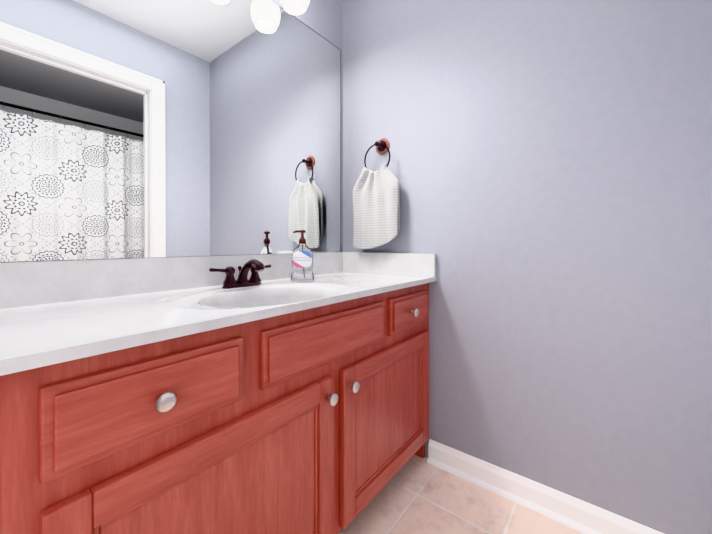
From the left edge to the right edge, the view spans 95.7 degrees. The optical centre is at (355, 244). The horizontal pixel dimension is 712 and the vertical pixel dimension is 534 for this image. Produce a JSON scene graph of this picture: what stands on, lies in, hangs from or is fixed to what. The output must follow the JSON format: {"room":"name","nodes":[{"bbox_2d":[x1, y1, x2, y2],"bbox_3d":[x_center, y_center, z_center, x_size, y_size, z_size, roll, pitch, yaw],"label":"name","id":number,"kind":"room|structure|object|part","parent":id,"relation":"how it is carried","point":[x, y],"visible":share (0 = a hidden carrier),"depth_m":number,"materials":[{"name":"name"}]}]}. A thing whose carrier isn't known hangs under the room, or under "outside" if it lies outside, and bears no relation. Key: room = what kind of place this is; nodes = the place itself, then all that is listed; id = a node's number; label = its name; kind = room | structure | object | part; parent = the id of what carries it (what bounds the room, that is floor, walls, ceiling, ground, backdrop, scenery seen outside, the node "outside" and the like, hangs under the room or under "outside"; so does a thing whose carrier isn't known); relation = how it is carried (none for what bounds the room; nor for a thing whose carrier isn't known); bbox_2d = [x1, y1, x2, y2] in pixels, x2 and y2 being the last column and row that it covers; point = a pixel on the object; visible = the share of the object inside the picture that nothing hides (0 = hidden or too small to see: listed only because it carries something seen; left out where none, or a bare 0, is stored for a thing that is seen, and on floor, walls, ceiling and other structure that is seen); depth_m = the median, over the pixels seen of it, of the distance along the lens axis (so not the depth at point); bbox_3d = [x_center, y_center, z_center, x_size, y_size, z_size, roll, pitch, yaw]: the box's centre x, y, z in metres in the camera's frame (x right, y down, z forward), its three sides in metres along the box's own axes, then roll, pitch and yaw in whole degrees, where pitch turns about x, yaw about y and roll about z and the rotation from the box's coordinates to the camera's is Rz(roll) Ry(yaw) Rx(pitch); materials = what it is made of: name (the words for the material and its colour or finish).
{"room":"bathroom","nodes":[
{"label":"bathroom","id":0,"kind":"room"},
{"bbox_2d":[0,0,342,261],"bbox_3d":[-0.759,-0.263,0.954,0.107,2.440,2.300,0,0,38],"label":"mirror","id":1,"kind":"object","parent":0,"point":[151,128],"depth_m":1.05,"materials":[{"name":"clear glass"}]},
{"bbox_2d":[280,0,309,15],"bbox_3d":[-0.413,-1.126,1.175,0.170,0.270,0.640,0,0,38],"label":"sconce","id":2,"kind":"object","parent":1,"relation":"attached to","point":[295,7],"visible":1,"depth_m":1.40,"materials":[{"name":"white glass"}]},
{"bbox_2d":[338,454,582,533],"bbox_3d":[0.691,0.991,0.009,3.560,0.060,2.600,0,0,38],"label":"floor","id":3,"kind":"structure","parent":0,"point":[416,494],"depth_m":1.16,"materials":[{"name":"tile"}]},
{"bbox_2d":[0,252,436,533],"bbox_3d":[-0.502,0.500,0.755,0.558,0.916,2.097,0,0,38],"label":"bathroom vanity","id":4,"kind":"object","parent":3,"relation":"on","point":[247,394],"visible":1,"depth_m":0.73,"materials":[{"name":"brown wood"}]},
{"bbox_2d":[0,252,436,375],"bbox_3d":[-0.507,0.166,0.758,0.544,0.247,2.097,0,0,38],"label":"countertop","id":5,"kind":"structure","parent":4,"relation":"on","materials":[{"name":"stone"}]},
{"bbox_2d":[209,259,270,288],"bbox_3d":[-0.379,0.101,1.153,0.150,0.102,0.250,0,0,38],"label":"faucet","id":6,"kind":"object","parent":5,"relation":"on","point":[255,266],"depth_m":1.15,"materials":[{"name":"brown metal"}]},
{"bbox_2d":[291,230,313,281],"bbox_3d":[-0.225,0.044,1.351,0.098,0.214,0.060,0,0,-8],"label":"soap dispenser","id":7,"kind":"object","parent":5,"relation":"on","point":[302,262],"visible":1,"depth_m":1.33,"materials":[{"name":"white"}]},
{"bbox_2d":[343,0,711,533],"bbox_3d":[0.571,-0.264,1.308,1.560,2.440,0.100,0,0,38],"label":"wall","id":8,"kind":"structure","parent":0,"point":[550,166],"depth_m":1.13,"materials":[{"name":"paint"}]},
{"bbox_2d":[364,138,389,171],"bbox_3d":[0.113,-0.431,1.563,0.151,0.187,0.060,0,0,38],"label":"towel ring","id":9,"kind":"object","parent":8,"relation":"attached to","point":[382,145],"visible":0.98,"depth_m":1.56,"materials":[{"name":"brown metal"}]},
{"bbox_2d":[353,163,399,248],"bbox_3d":[0.094,-0.181,1.549,0.256,0.404,0.052,0,0,38],"label":"hanging towel","id":10,"kind":"object","parent":9,"relation":"hanging from","point":[376,204],"visible":1,"depth_m":1.53,"materials":[{"name":"fabric"}]},
{"bbox_3d":[0.113,-0.485,1.563,0.079,0.079,0.060,0,0,38],"label":"post","id":11,"kind":"part","parent":9,"relation":"part of","materials":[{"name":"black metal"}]},
{"bbox_2d":[427,439,663,533],"bbox_3d":[0.685,0.912,1.139,0.928,0.089,0.030,0,0,38],"label":"baseboard","id":12,"kind":"structure","parent":8,"relation":"attached to","point":[579,515],"depth_m":1.14,"materials":[{"name":"white wood"}]}
]}

